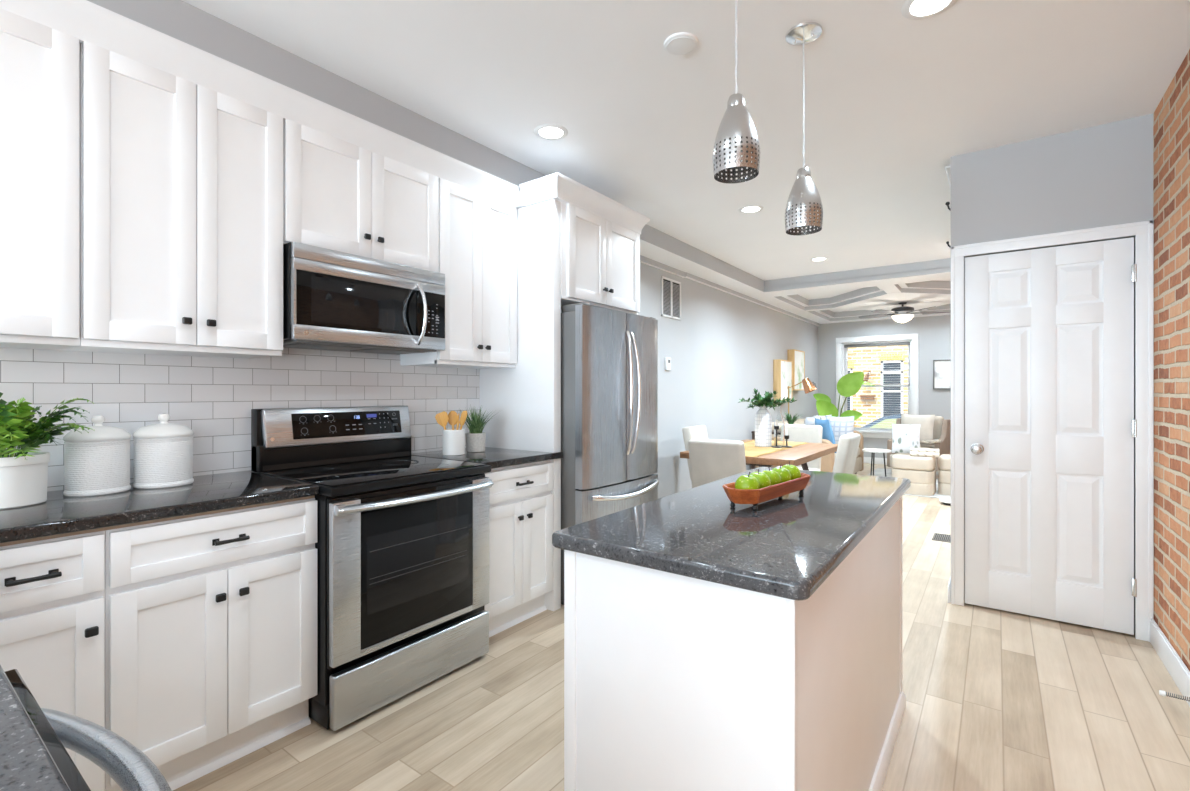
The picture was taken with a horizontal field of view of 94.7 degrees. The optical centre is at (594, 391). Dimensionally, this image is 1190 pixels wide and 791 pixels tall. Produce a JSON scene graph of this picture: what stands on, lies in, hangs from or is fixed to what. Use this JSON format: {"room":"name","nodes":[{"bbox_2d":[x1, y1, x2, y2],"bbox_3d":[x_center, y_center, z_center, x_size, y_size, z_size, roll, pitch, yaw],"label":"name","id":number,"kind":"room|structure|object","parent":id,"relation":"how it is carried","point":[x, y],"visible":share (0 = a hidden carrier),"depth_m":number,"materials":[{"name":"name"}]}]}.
{"room":"kitchen","nodes":[
{"label":"kitchen","id":0,"kind":"room"},
{"bbox_2d":[48,262,817,498],"bbox_3d":[-0.849,-0.072,3.459,0.120,2.655,16.874,0,0,36],"label":"wall","id":1,"kind":"structure","parent":0,"point":[724,346],"depth_m":6.43,"materials":[{"name":"grey paint"}]},
{"bbox_2d":[0,8,79,349],"bbox_3d":[-1.877,-0.629,1.659,0.345,0.967,0.416,0,0,36],"label":"upper cabinet","id":2,"kind":"object","parent":1,"relation":"attached to","point":[40,64],"visible":1,"depth_m":1.66,"materials":[{"name":"wood"}]},
{"bbox_2d":[60,41,282,358],"bbox_3d":[-1.563,-0.629,2.064,0.373,0.967,0.606,0,0,36],"label":"upper cabinet","id":3,"kind":"object","parent":1,"relation":"attached to","point":[181,180],"visible":0.99,"depth_m":1.92,"materials":[{"name":"white wood"}]},
{"bbox_2d":[0,348,478,491],"bbox_3d":[-1.563,0.070,2.376,0.008,0.551,2.784,0,0,36],"label":"backsplash","id":4,"kind":"structure","parent":1,"relation":"attached to","point":[215,397],"depth_m":2.33,"materials":[{"name":"white tile"}]},
{"bbox_2d":[283,119,438,272],"bbox_3d":[-1.157,-0.860,2.617,0.373,0.507,0.764,0,0,36],"label":"upper cabinet","id":5,"kind":"object","parent":1,"relation":"attached to","point":[340,195],"visible":0.71,"depth_m":2.47,"materials":[{"name":"white wood"}]},
{"bbox_2d":[283,242,444,353],"bbox_3d":[-1.116,-0.402,2.589,0.455,0.403,0.752,0,0,36],"label":"microwave","id":6,"kind":"object","parent":1,"relation":"attached to","point":[333,300],"visible":0.97,"depth_m":2.42,"materials":[{"name":"silver metal"}]},
{"bbox_2d":[400,178,516,368],"bbox_3d":[-0.761,-0.629,3.158,0.373,0.967,0.574,0,0,36],"label":"upper cabinet","id":7,"kind":"object","parent":1,"relation":"attached to","point":[478,231],"visible":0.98,"depth_m":3.03,"materials":[{"name":"white wood"}]},
{"bbox_2d":[665,357,670,369],"bbox_3d":[0.733,-0.282,5.495,0.023,0.125,0.090,0,0,36],"label":"thermostat","id":8,"kind":"object","parent":1,"relation":"attached to","point":[667,360],"visible":1,"depth_m":5.46,"materials":[{"name":"white plastic"}]},
{"bbox_2d":[661,276,680,319],"bbox_3d":[0.775,-0.947,5.561,0.014,0.393,0.402,0,0,36],"label":"air vent","id":9,"kind":"object","parent":1,"relation":"in","point":[670,289],"visible":1,"depth_m":5.55,"materials":[{"name":"white plastic"}]},
{"bbox_2d":[773,359,791,400],"bbox_3d":[2.853,-0.172,8.312,0.109,0.615,0.580,0,0,36],"label":"framed picture","id":10,"kind":"object","parent":1,"relation":"attached to","point":[782,369],"visible":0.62,"depth_m":8.14,"materials":[{"name":"brown wood"}]},
{"bbox_2d":[781,361,791,399],"bbox_3d":[2.850,-0.172,8.314,0.100,0.579,0.544,0,0,36],"label":"artwork","id":11,"kind":"object","parent":10,"relation":"attached to","point":[786,366],"depth_m":8.30},
{"bbox_2d":[787,349,804,389],"bbox_3d":[3.255,-0.347,8.860,0.109,0.645,0.580,0,0,36],"label":"framed picture","id":12,"kind":"object","parent":1,"relation":"attached to","point":[797,357],"visible":0.71,"depth_m":8.76,"materials":[{"name":"brown wood"}]},
{"bbox_2d":[795,351,803,388],"bbox_3d":[3.252,-0.347,8.863,0.100,0.609,0.544,0,0,36],"label":"artwork","id":13,"kind":"object","parent":12,"relation":"attached to","point":[799,355],"depth_m":8.84},
{"bbox_2d":[87,0,819,325],"bbox_3d":[0.936,-1.258,5.522,0.320,0.283,11.214,0,0,36],"label":"wall","id":14,"kind":"structure","parent":0,"point":[180,20],"depth_m":2.53,"materials":[{"name":"grey paint"}]},
{"bbox_2d":[0,0,519,205],"bbox_3d":[-1.341,-1.160,2.074,0.070,0.106,2.960,0,0,36],"label":"trim","id":15,"kind":"structure","parent":14,"relation":"attached to","point":[84,20],"depth_m":2.05,"materials":[{"name":"wood"}]},
{"bbox_2d":[173,463,1189,790],"bbox_3d":[0.532,1.305,2.446,3.505,0.100,16.874,0,0,36],"label":"floor","id":16,"kind":"structure","parent":0,"point":[997,700],"depth_m":2.11,"materials":[{"name":"brown wood"}]},
{"bbox_2d":[0,531,104,790],"bbox_3d":[-1.737,0.826,1.581,0.664,0.858,0.376,0,0,36],"label":"base cabinet","id":17,"kind":"object","parent":16,"relation":"on","point":[52,591],"visible":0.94,"depth_m":1.48,"materials":[{"name":"white wood"}]},
{"bbox_2d":[5,669,171,790],"bbox_3d":[-0.759,0.820,0.368,0.600,0.870,0.755,0,0,36],"label":"chair","id":18,"kind":"object","parent":16,"relation":"on","point":[125,763],"visible":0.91,"depth_m":0.68,"materials":[{"name":"grey metal"}]},
{"bbox_2d":[104,498,316,790],"bbox_3d":[-1.448,0.826,1.975,0.664,0.858,0.599,0,0,36],"label":"base cabinet","id":19,"kind":"object","parent":16,"relation":"on","point":[211,619],"visible":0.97,"depth_m":1.77,"materials":[{"name":"white wood"}]},
{"bbox_2d":[0,471,318,546],"bbox_3d":[-1.694,0.371,1.649,0.639,0.050,1.416,0,0,36],"label":"countertop","id":20,"kind":"structure","parent":19,"relation":"on","point":[60,515],"depth_m":1.72,"materials":[{"name":"black stone"}]},
{"bbox_2d":[0,392,93,509],"bbox_3d":[-1.764,0.170,1.659,0.348,0.352,0.259,0,0,15],"label":"potted fern","id":21,"kind":"object","parent":20,"relation":"on","point":[23,472],"visible":1,"depth_m":1.66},
{"bbox_2d":[0,452,49,509],"bbox_3d":[-1.803,0.269,1.676,0.196,0.153,0.196,0,0,36],"label":"pot","id":22,"kind":"object","parent":21,"relation":"on","point":[23,483],"depth_m":1.65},
{"bbox_2d":[63,415,130,496],"bbox_3d":[-1.717,0.213,1.894,0.174,0.266,0.174,0,0,36],"label":"canister","id":23,"kind":"object","parent":20,"relation":"on","point":[96,462],"visible":1,"depth_m":1.83,"materials":[{"name":"white ceramic"}]},
{"bbox_2d":[133,413,193,488],"bbox_3d":[-1.607,0.213,2.044,0.180,0.266,0.180,0,0,36],"label":"canister","id":24,"kind":"object","parent":20,"relation":"on","point":[163,451],"visible":1,"depth_m":1.98,"materials":[{"name":"white ceramic"}]},
{"bbox_2d":[251,406,493,730],"bbox_3d":[-0.976,0.665,2.489,0.798,1.180,0.786,0,0,36],"label":"range","id":25,"kind":"object","parent":16,"relation":"on","point":[402,545],"visible":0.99,"depth_m":2.29,"materials":[{"name":"silver metal"}]},
{"bbox_2d":[258,456,490,496],"bbox_3d":[-0.976,0.363,2.489,0.622,0.039,0.786,0,0,36],"label":"cooktop","id":26,"kind":"object","parent":25,"relation":"in","point":[364,475],"depth_m":2.37,"materials":[{"name":"black glass"}]},
{"bbox_2d":[484,461,552,636],"bbox_3d":[-0.639,0.826,3.078,0.664,0.858,0.559,0,0,36],"label":"base cabinet","id":27,"kind":"object","parent":16,"relation":"on","point":[520,497],"visible":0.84,"depth_m":2.92,"materials":[{"name":"white wood"}]},
{"bbox_2d":[411,447,562,469],"bbox_3d":[-0.624,0.371,3.110,0.639,0.050,0.618,0,0,36],"label":"countertop","id":28,"kind":"structure","parent":27,"relation":"on","point":[497,458],"depth_m":2.99,"materials":[{"name":"black stone"}]},
{"bbox_2d":[442,429,464,455],"bbox_3d":[-0.782,0.276,3.035,0.122,0.139,0.122,0,0,36],"label":"utensil crock","id":29,"kind":"object","parent":28,"relation":"on","point":[453,441],"visible":0.95,"depth_m":2.98,"materials":[{"name":"white ceramic"}]},
{"bbox_2d":[435,411,448,429],"bbox_3d":[-0.830,0.220,3.013,0.096,0.228,0.014,0,0,-23],"label":"wooden spatula","id":30,"kind":"object","parent":29,"relation":"in","point":[442,418],"visible":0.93,"depth_m":3.01,"materials":[{"name":"brown wood"}]},
{"bbox_2d":[448,411,457,429],"bbox_3d":[-0.795,0.218,3.064,0.045,0.228,0.041,0,0,24],"label":"wooden spoon","id":31,"kind":"object","parent":29,"relation":"in","point":[453,417],"visible":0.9,"depth_m":3.06,"materials":[{"name":"brown wood"}]},
{"bbox_2d":[460,411,466,429],"bbox_3d":[-0.741,0.218,3.017,0.080,0.231,0.022,0,0,16],"label":"wooden spatula","id":32,"kind":"object","parent":29,"relation":"in","point":[464,413],"visible":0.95,"depth_m":3.01,"materials":[{"name":"brown wood"}]},
{"bbox_2d":[458,405,498,451],"bbox_3d":[-0.692,0.206,3.211,0.313,0.279,0.318,0,0,0],"label":"potted grass","id":33,"kind":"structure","parent":28,"relation":"on","point":[475,439],"depth_m":3.16,"materials":[{"name":"ceramic"}]},
{"bbox_2d":[465,432,485,451],"bbox_3d":[-0.697,0.292,3.202,0.120,0.107,0.120,0,0,36],"label":"pot","id":34,"kind":"object","parent":33,"relation":"attached to","point":[475,441],"depth_m":3.15,"materials":[{"name":"ceramic"}]},
{"bbox_2d":[479,199,560,610],"bbox_3d":[-0.469,0.075,3.342,0.625,2.360,0.064,0,0,36],"label":"end panel","id":35,"kind":"object","parent":16,"relation":"on","point":[526,397],"visible":0.54,"depth_m":3.21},
{"bbox_2d":[561,202,639,314],"bbox_3d":[-0.048,-0.829,3.595,0.351,0.569,0.838,0,0,36],"label":"upper cabinet","id":36,"kind":"object","parent":35,"relation":"attached to","point":[600,257],"visible":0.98,"depth_m":3.45,"materials":[{"name":"white wood"}]},
{"bbox_2d":[515,172,649,234],"bbox_3d":[-0.061,-1.165,3.565,0.375,0.116,1.002,0,0,36],"label":"trim","id":37,"kind":"structure","parent":36,"relation":"attached to","point":[557,186],"depth_m":3.25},
{"bbox_2d":[561,303,658,604],"bbox_3d":[-0.069,0.372,3.642,0.822,1.766,0.860,0,0,36],"label":"refrigerator","id":38,"kind":"object","parent":16,"relation":"on","point":[609,357],"visible":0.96,"depth_m":3.25,"materials":[{"name":"grey metal"}]},
{"bbox_2d":[682,425,707,478],"bbox_3d":[1.195,0.799,5.398,0.560,0.915,0.430,0,0,36],"label":"dining chair","id":39,"kind":"object","parent":16,"relation":"on","point":[700,431],"visible":0.22,"depth_m":5.39,"materials":[{"name":"beige fabric"}]},
{"bbox_2d":[688,438,745,487],"bbox_3d":[1.003,0.799,4.116,0.430,0.915,0.560,0,0,36],"label":"dining chair","id":40,"kind":"object","parent":16,"relation":"on","point":[711,460],"visible":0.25,"depth_m":3.91,"materials":[{"name":"beige fabric"}]},
{"bbox_2d":[564,497,905,790],"bbox_3d":[0.580,0.819,1.767,0.570,0.872,1.452,0,0,36],"label":"kitchen island","id":41,"kind":"object","parent":16,"relation":"on","point":[673,682],"visible":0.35,"depth_m":1.22,"materials":[{"name":"wood"}]},
{"bbox_2d":[552,467,910,599],"bbox_3d":[0.576,0.364,1.773,0.616,0.036,1.500,0,0,36],"label":"island countertop","id":42,"kind":"structure","parent":41,"relation":"on","point":[788,547],"depth_m":1.34,"materials":[{"name":"grey stone"}]},
{"bbox_2d":[723,473,810,510],"bbox_3d":[0.554,0.313,1.745,0.122,0.066,0.453,0,0,43],"label":"wooden tray","id":43,"kind":"object","parent":42,"relation":"on","point":[754,497],"visible":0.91,"depth_m":1.62,"materials":[{"name":"brown wood"}]},
{"bbox_2d":[735,472,759,488],"bbox_3d":[0.453,0.274,1.632,0.072,0.076,0.072,0,0,-24],"label":"apple","id":44,"kind":"object","parent":43,"relation":"in","point":[744,481],"visible":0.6,"depth_m":1.61,"materials":[{"name":"green food"}]},
{"bbox_2d":[749,469,770,488],"bbox_3d":[0.503,0.273,1.687,0.074,0.077,0.073,0,0,-24],"label":"apple","id":45,"kind":"object","parent":43,"relation":"in","point":[763,479],"visible":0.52,"depth_m":1.66,"materials":[{"name":"green food"}]},
{"bbox_2d":[762,466,780,485],"bbox_3d":[0.556,0.274,1.747,0.071,0.074,0.071,0,0,-30],"label":"apple","id":46,"kind":"object","parent":43,"relation":"in","point":[775,478],"visible":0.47,"depth_m":1.72,"materials":[{"name":"green food"}]},
{"bbox_2d":[772,464,790,482],"bbox_3d":[0.608,0.273,1.800,0.072,0.075,0.072,1,1,-18],"label":"apple","id":47,"kind":"object","parent":43,"relation":"in","point":[785,475],"visible":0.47,"depth_m":1.77,"materials":[{"name":"green food"}]},
{"bbox_2d":[782,461,800,479],"bbox_3d":[0.659,0.272,1.856,0.073,0.076,0.073,1,0,-32],"label":"apple","id":48,"kind":"object","parent":43,"relation":"in","point":[795,473],"visible":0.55,"depth_m":1.83,"materials":[{"name":"green food"}]},
{"bbox_2d":[680,439,837,469],"bbox_3d":[1.516,0.879,4.853,0.927,0.768,1.500,0,0,36],"label":"dining table","id":49,"kind":"object","parent":16,"relation":"on","point":[802,454],"visible":0.42,"depth_m":4.36,"materials":[{"name":"brown wood"}]},
{"bbox_2d":[743,440,807,456],"bbox_3d":[1.438,0.493,4.895,0.551,0.003,1.465,0,0,36],"label":"table runner","id":50,"kind":"object","parent":49,"relation":"on","point":[751,450],"visible":0.56,"depth_m":4.77,"materials":[{"name":"fabric"}]},
{"bbox_2d":[738,388,796,446],"bbox_3d":[1.519,0.226,4.944,0.554,0.530,0.336,0,0,36],"label":"vase","id":51,"kind":"object","parent":50,"relation":"on","point":[763,420],"visible":1,"depth_m":4.91,"materials":[{"name":"white ceramic"}]},
{"bbox_2d":[771,420,781,447],"bbox_3d":[1.609,0.369,4.859,0.094,0.245,0.094,0,0,36],"label":"candle holder","id":52,"kind":"object","parent":50,"relation":"on","point":[776,427],"visible":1,"depth_m":4.85,"materials":[{"name":"black metal"}]},
{"bbox_2d":[774,405,784,445],"bbox_3d":[1.694,0.306,5.033,0.094,0.370,0.094,0,0,36],"label":"glass bottle","id":53,"kind":"object","parent":50,"relation":"on","point":[777,405],"visible":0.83,"depth_m":5.01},
{"bbox_2d":[781,429,791,447],"bbox_3d":[1.709,0.411,4.885,0.094,0.160,0.094,0,0,36],"label":"candle holder","id":54,"kind":"object","parent":50,"relation":"on","point":[786,436],"visible":0.99,"depth_m":4.87,"materials":[{"name":"black metal"}]},
{"bbox_2d":[751,430,780,468],"bbox_3d":[2.151,0.863,6.570,0.440,0.785,0.340,0,0,36],"label":"console table","id":55,"kind":"object","parent":16,"relation":"on","point":[778,431],"visible":0.18,"depth_m":6.55,"materials":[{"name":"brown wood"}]},
{"bbox_2d":[784,411,802,423],"bbox_3d":[2.346,0.347,6.486,0.275,0.245,0.271,0,0,36],"label":"potted plant","id":56,"kind":"object","parent":55,"relation":"on","point":[788,418],"visible":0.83,"depth_m":6.47,"materials":[{"name":"green plant"}]},
{"bbox_2d":[778,424,822,470],"bbox_3d":[2.027,0.799,5.554,0.430,0.915,0.560,0,0,36],"label":"dining chair","id":57,"kind":"object","parent":16,"relation":"on","point":[797,433],"visible":0.2,"depth_m":5.65,"materials":[{"name":"beige fabric"}]},
{"bbox_2d":[787,378,815,423],"bbox_3d":[2.471,0.541,6.694,0.449,1.428,0.240,0,0,36],"label":"floor lamp","id":58,"kind":"object","parent":16,"relation":"on","point":[808,386],"visible":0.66,"depth_m":6.59,"materials":[{"name":"gold metal"}]},
{"bbox_2d":[756,419,863,473],"bbox_3d":[3.065,0.835,7.698,0.940,0.840,2.000,0,0,36],"label":"sofa","id":59,"kind":"object","parent":16,"relation":"on","point":[827,461],"visible":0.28,"depth_m":7.28,"materials":[{"name":"beige fabric"}]},
{"bbox_2d":[803,416,817,424],"bbox_3d":[2.884,0.535,7.384,0.145,0.411,0.400,0,0,44],"label":"cushion","id":60,"kind":"object","parent":59,"relation":"on","point":[808,421],"visible":0.22,"depth_m":7.26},
{"bbox_2d":[814,415,831,419],"bbox_3d":[3.169,0.535,7.721,0.420,0.430,0.172,0,0,-34],"label":"cushion","id":61,"kind":"object","parent":59,"relation":"on","point":[819,417],"visible":0.11,"depth_m":7.64,"materials":[{"name":"white fabric"}]},
{"bbox_2d":[815,418,835,452],"bbox_3d":[2.948,0.555,7.014,0.163,0.427,0.400,0,0,-2],"label":"cushion","id":62,"kind":"object","parent":59,"relation":"on","point":[827,433],"visible":0.48,"depth_m":6.86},
{"bbox_2d":[826,416,853,443],"bbox_3d":[3.246,0.535,7.268,0.350,0.440,0.173,0,0,22],"label":"cushion","id":63,"kind":"object","parent":59,"relation":"on","point":[840,426],"visible":0.56,"depth_m":7.19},
{"bbox_2d":[813,372,874,420],"bbox_3d":[4.107,0.462,9.063,0.939,1.586,0.451,0,0,23],"label":"potted plant","id":64,"kind":"object","parent":16,"relation":"on","point":[849,384],"visible":0.57,"depth_m":9.01,"materials":[{"name":"green plant"}]},
{"bbox_2d":[832,433,860,473],"bbox_3d":[1.877,0.799,4.576,0.560,0.915,0.430,0,0,36],"label":"dining chair","id":65,"kind":"object","parent":16,"relation":"on","point":[848,445],"visible":0.34,"depth_m":4.30,"materials":[{"name":"beige fabric"}]},
{"bbox_2d":[868,468,950,498],"bbox_3d":[4.689,1.249,7.443,1.900,0.012,2.350,0,0,36],"label":"area rug","id":66,"kind":"object","parent":16,"relation":"on","point":[879,471],"visible":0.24,"depth_m":8.06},
{"bbox_2d":[862,448,891,476],"bbox_3d":[4.027,1.034,7.835,0.380,0.418,0.380,0,0,36],"label":"side table","id":67,"kind":"object","parent":66,"relation":"on","point":[873,450],"visible":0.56,"depth_m":7.79,"materials":[{"name":"white ceramic"}]},
{"bbox_2d":[892,453,935,495],"bbox_3d":[3.974,1.016,6.832,0.450,0.453,0.450,0,0,36],"label":"ottoman","id":68,"kind":"object","parent":66,"relation":"on","point":[921,471],"visible":0.82,"depth_m":6.63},
{"bbox_2d":[892,453,935,470],"bbox_3d":[3.974,0.871,6.832,0.450,0.163,0.450,0,0,36],"label":"cushion","id":69,"kind":"object","parent":68,"relation":"on","point":[900,461],"depth_m":6.66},
{"bbox_2d":[910,448,939,456],"bbox_3d":[4.029,0.737,6.696,0.308,0.098,0.125,0,0,31],"label":"folded throw","id":70,"kind":"object","parent":68,"relation":"on","point":[924,452],"visible":1,"depth_m":6.66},
{"bbox_2d":[887,416,950,470],"bbox_3d":[4.840,0.801,8.202,0.690,0.874,0.716,0,0,44],"label":"armchair","id":71,"kind":"object","parent":66,"relation":"on","point":[941,429],"visible":0.34,"depth_m":8.14,"materials":[{"name":"beige fabric"}]},
{"bbox_2d":[892,424,919,452],"bbox_3d":[3.925,0.590,6.918,0.320,0.372,0.132,0,0,28],"label":"cushion","id":72,"kind":"object","parent":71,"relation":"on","point":[904,437],"visible":0.93,"depth_m":6.88,"materials":[{"name":"white fabric"}]},
{"bbox_2d":[896,444,933,453],"bbox_3d":[4.777,0.861,8.136,0.460,0.132,0.534,0,0,44],"label":"seat cushion","id":73,"kind":"object","parent":71,"relation":"on","point":[921,445],"depth_m":8.00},
{"bbox_2d":[901,414,934,444],"bbox_3d":[4.835,0.555,8.235,0.460,0.446,0.182,0,0,44],"label":"cushion","id":74,"kind":"object","parent":71,"relation":"on","point":[926,422],"visible":0.6,"depth_m":8.13,"materials":[{"name":"beige fabric"}]},
{"bbox_2d":[920,439,939,442],"bbox_3d":[4.761,0.707,7.930,0.420,0.056,0.300,0,0,36],"label":"throw blanket","id":75,"kind":"object","parent":71,"relation":"on","point":[933,440],"visible":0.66,"depth_m":7.84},
{"bbox_2d":[938,454,950,494],"bbox_3d":[4.474,1.016,6.702,0.450,0.453,0.450,0,0,36],"label":"ottoman","id":76,"kind":"object","parent":66,"relation":"on","point":[944,461],"visible":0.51,"depth_m":6.62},
{"bbox_2d":[938,454,950,470],"bbox_3d":[4.474,0.871,6.702,0.450,0.163,0.450,0,0,36],"label":"cushion","id":77,"kind":"object","parent":76,"relation":"on","point":[944,461],"depth_m":6.62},
{"bbox_2d":[932,533,950,542],"bbox_3d":[2.990,1.251,4.708,0.145,0.007,0.270,0,0,36],"label":"floor vent","id":78,"kind":"object","parent":16,"relation":"in","point":[937,536],"visible":0.83,"depth_m":4.70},
{"bbox_2d":[939,498,950,505],"bbox_3d":[3.982,1.230,6.107,0.250,0.050,0.250,0,0,36],"label":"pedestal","id":79,"kind":"object","parent":16,"relation":"on","point":[946,501],"visible":0.41,"depth_m":6.09,"materials":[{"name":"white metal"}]},
{"bbox_3d":[-1.407,0.819,0.740,0.875,0.872,0.610,0,0,36],"label":"base cabinet","id":80,"kind":"object","parent":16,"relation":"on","visible":0},
{"bbox_2d":[0,665,70,790],"bbox_3d":[-1.144,0.364,0.571,1.500,0.036,0.667,0,0,36],"label":"countertop","id":81,"kind":"structure","parent":80,"relation":"on","point":[26,763],"depth_m":0.53,"materials":[{"name":"grey stone"}]},
{"bbox_2d":[182,0,1189,311],"bbox_3d":[0.532,-1.450,2.446,3.505,0.100,16.874,0,0,36],"label":"ceiling","id":82,"kind":"structure","parent":0,"point":[890,98],"depth_m":2.50,"materials":[{"name":"white paint"}]},
{"bbox_2d":[534,124,567,139],"bbox_3d":[-0.237,-1.397,2.951,0.184,0.006,0.184,0,0,36],"label":"recessed light","id":83,"kind":"object","parent":82,"relation":"in","point":[545,131],"visible":1,"depth_m":2.94,"materials":[{"name":"white plastic"}]},
{"bbox_2d":[540,127,562,137],"bbox_3d":[-0.237,-1.398,2.951,0.124,0.002,0.124,0,0,36],"label":"diffuser","id":84,"kind":"object","parent":83,"relation":"attached to","point":[545,132],"depth_m":2.95,"materials":[{"name":"white"}]},
{"bbox_2d":[664,32,697,54],"bbox_3d":[0.345,-1.393,2.199,0.136,0.014,0.136,0,0,36],"label":"smoke detector","id":85,"kind":"object","parent":82,"relation":"attached to","point":[681,43],"visible":1,"depth_m":2.18,"materials":[{"name":"white plastic"}]},
{"bbox_2d":[713,0,759,183],"bbox_3d":[0.430,-1.030,1.669,0.140,0.740,0.139,0,0,9],"label":"pendant lamp","id":86,"kind":"object","parent":82,"relation":"hanging from","point":[736,135],"visible":1,"depth_m":1.63,"materials":[{"name":"metal"}]},
{"bbox_2d":[739,205,762,212],"bbox_3d":[1.193,-1.397,4.193,0.184,0.006,0.184,0,0,36],"label":"recessed light","id":87,"kind":"object","parent":82,"relation":"in","point":[750,208],"visible":1,"depth_m":4.19,"materials":[{"name":"white plastic"}]},
{"bbox_2d":[743,207,758,211],"bbox_3d":[1.193,-1.398,4.193,0.124,0.002,0.124,0,0,36],"label":"diffuser","id":88,"kind":"object","parent":87,"relation":"attached to","point":[745,209],"depth_m":4.19,"materials":[{"name":"white"}]},
{"bbox_2d":[785,22,822,234],"bbox_3d":[0.815,-1.015,2.139,0.140,0.770,0.139,0,0,9],"label":"pendant lamp","id":89,"kind":"object","parent":82,"relation":"hanging from","point":[804,198],"visible":1,"depth_m":2.10,"materials":[{"name":"metal"}]},
{"bbox_2d":[810,257,827,260],"bbox_3d":[2.358,-1.397,5.768,0.184,0.006,0.184,0,0,36],"label":"recessed light","id":90,"kind":"object","parent":82,"relation":"in","point":[816,258],"visible":1,"depth_m":5.77,"materials":[{"name":"white plastic"}]},
{"bbox_2d":[744,258,950,323],"bbox_3d":[4.337,-1.327,7.636,3.305,0.145,3.804,0,0,36],"label":"ceiling","id":91,"kind":"structure","parent":82,"relation":"attached to","point":[884,287],"depth_m":6.97,"materials":[{"name":"grey paint"}]},
{"bbox_2d":[859,302,949,323],"bbox_3d":[4.332,-1.106,7.747,1.130,0.296,1.121,0,0,36],"label":"ceiling fan","id":92,"kind":"object","parent":91,"relation":"hanging from","point":[902,314],"visible":1,"depth_m":7.63,"materials":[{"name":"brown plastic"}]},
{"bbox_2d":[901,0,957,19],"bbox_3d":[1.205,-1.397,1.968,0.184,0.006,0.184,0,0,36],"label":"recessed light","id":93,"kind":"object","parent":82,"relation":"in","point":[911,9],"visible":1,"depth_m":1.99,"materials":[{"name":"white plastic"}]},
{"bbox_2d":[911,0,949,14],"bbox_3d":[1.205,-1.398,1.968,0.124,0.002,0.124,0,0,36],"label":"diffuser","id":94,"kind":"object","parent":93,"relation":"attached to","point":[918,7],"depth_m":1.99,"materials":[{"name":"white"}]},
{"bbox_2d":[818,315,950,457],"bbox_3d":[5.527,-0.072,9.258,3.505,2.655,0.220,0,0,36],"label":"wall","id":95,"kind":"structure","parent":0,"point":[934,332],"depth_m":9.23,"materials":[{"name":"grey paint"}]},
{"bbox_2d":[864,457,886,464],"bbox_3d":[5.457,1.200,9.163,3.265,0.110,0.015,0,0,36],"label":"baseboard","id":96,"kind":"structure","parent":95,"relation":"attached to","point":[866,459],"depth_m":9.56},
{"bbox_2d":[836,333,918,438],"bbox_3d":[4.947,-0.091,9.634,1.339,1.782,0.260,0,0,36],"label":"window","id":97,"kind":"structure","parent":95,"relation":"in","point":[843,344],"depth_m":9.53,"materials":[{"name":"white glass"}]},
{"bbox_2d":[933,359,950,388],"bbox_3d":[5.783,-0.287,8.917,0.478,0.485,0.024,0,0,36],"label":"framed picture","id":98,"kind":"object","parent":95,"relation":"attached to","point":[941,368],"visible":0.53,"depth_m":8.98,"materials":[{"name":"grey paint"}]},
{"bbox_2d":[951,114,1152,632],"bbox_3d":[3.088,-0.072,3.863,0.857,2.655,2.117,0,0,36],"label":"wall","id":99,"kind":"structure","parent":0,"point":[1100,175],"depth_m":2.96,"materials":[{"name":"grey paint"}]},
{"bbox_2d":[945,166,950,188],"bbox_3d":[2.151,-1.301,3.337,0.034,0.139,0.040,0,0,36],"label":"bracket","id":100,"kind":"object","parent":99,"relation":"attached to","point":[946,167],"visible":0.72,"depth_m":3.32,"materials":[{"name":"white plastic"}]},
{"bbox_2d":[948,575,950,602],"bbox_3d":[2.704,1.200,4.075,0.014,0.110,2.029,0,0,36],"label":"baseboard","id":101,"kind":"structure","parent":99,"relation":"attached to","point":[949,583],"depth_m":3.26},
{"bbox_2d":[951,220,1153,641],"bbox_3d":[2.456,0.197,3.000,0.852,2.116,0.110,0,0,36],"label":"door","id":102,"kind":"structure","parent":99,"relation":"in","point":[1051,427],"depth_m":2.99,"materials":[{"name":"white wood"}]},
{"bbox_2d":[1153,49,1189,670],"bbox_3d":[1.945,-0.072,1.410,0.200,2.655,16.874,0,0,36],"label":"wall","id":103,"kind":"structure","parent":0,"point":[1171,117],"depth_m":2.43,"materials":[{"name":"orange brick"}]},
{"bbox_2d":[1150,618,1189,706],"bbox_3d":[1.706,1.192,1.266,0.016,0.125,3.660,0,0,36],"label":"baseboard","id":104,"kind":"structure","parent":103,"relation":"attached to","point":[1169,657],"depth_m":2.42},
{"bbox_2d":[1159,690,1189,700],"bbox_3d":[2.281,1.193,2.147,0.098,0.022,0.022,0,0,36],"label":"door stop","id":105,"kind":"object","parent":103,"relation":"attached to","point":[1163,693],"visible":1,"depth_m":2.15,"materials":[{"name":"grey metal"}]},
{"label":"outside","id":106,"kind":"structure","parent":0,"visible":0},
{"bbox_3d":[12.089,2.105,22.694,26.000,0.100,29.100,0,0,36],"label":"ground","id":107,"kind":"structure","parent":106,"visible":0},
{"bbox_2d":[847,345,907,426],"bbox_3d":[9.367,-1.845,18.136,17.000,7.800,0.470,0,0,36],"label":"house","id":108,"kind":"structure","parent":107,"relation":"on","point":[888,409],"depth_m":17.96,"materials":[{"name":"yellow brick"}]},
{"bbox_2d":[860,395,874,399],"bbox_3d":[8.995,0.185,18.102,0.440,0.180,0.155,0,0,36],"label":"mailbox","id":109,"kind":"object","parent":108,"relation":"attached to","point":[861,396],"visible":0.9,"depth_m":18.07,"materials":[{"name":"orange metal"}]},
{"bbox_2d":[863,413,907,428],"bbox_3d":[7.271,1.280,13.078,4.382,1.550,1.932,0,0,36],"label":"car","id":110,"kind":"object","parent":107,"relation":"on","point":[883,424],"visible":0.02,"depth_m":12.71,"materials":[{"name":"blue paint"}]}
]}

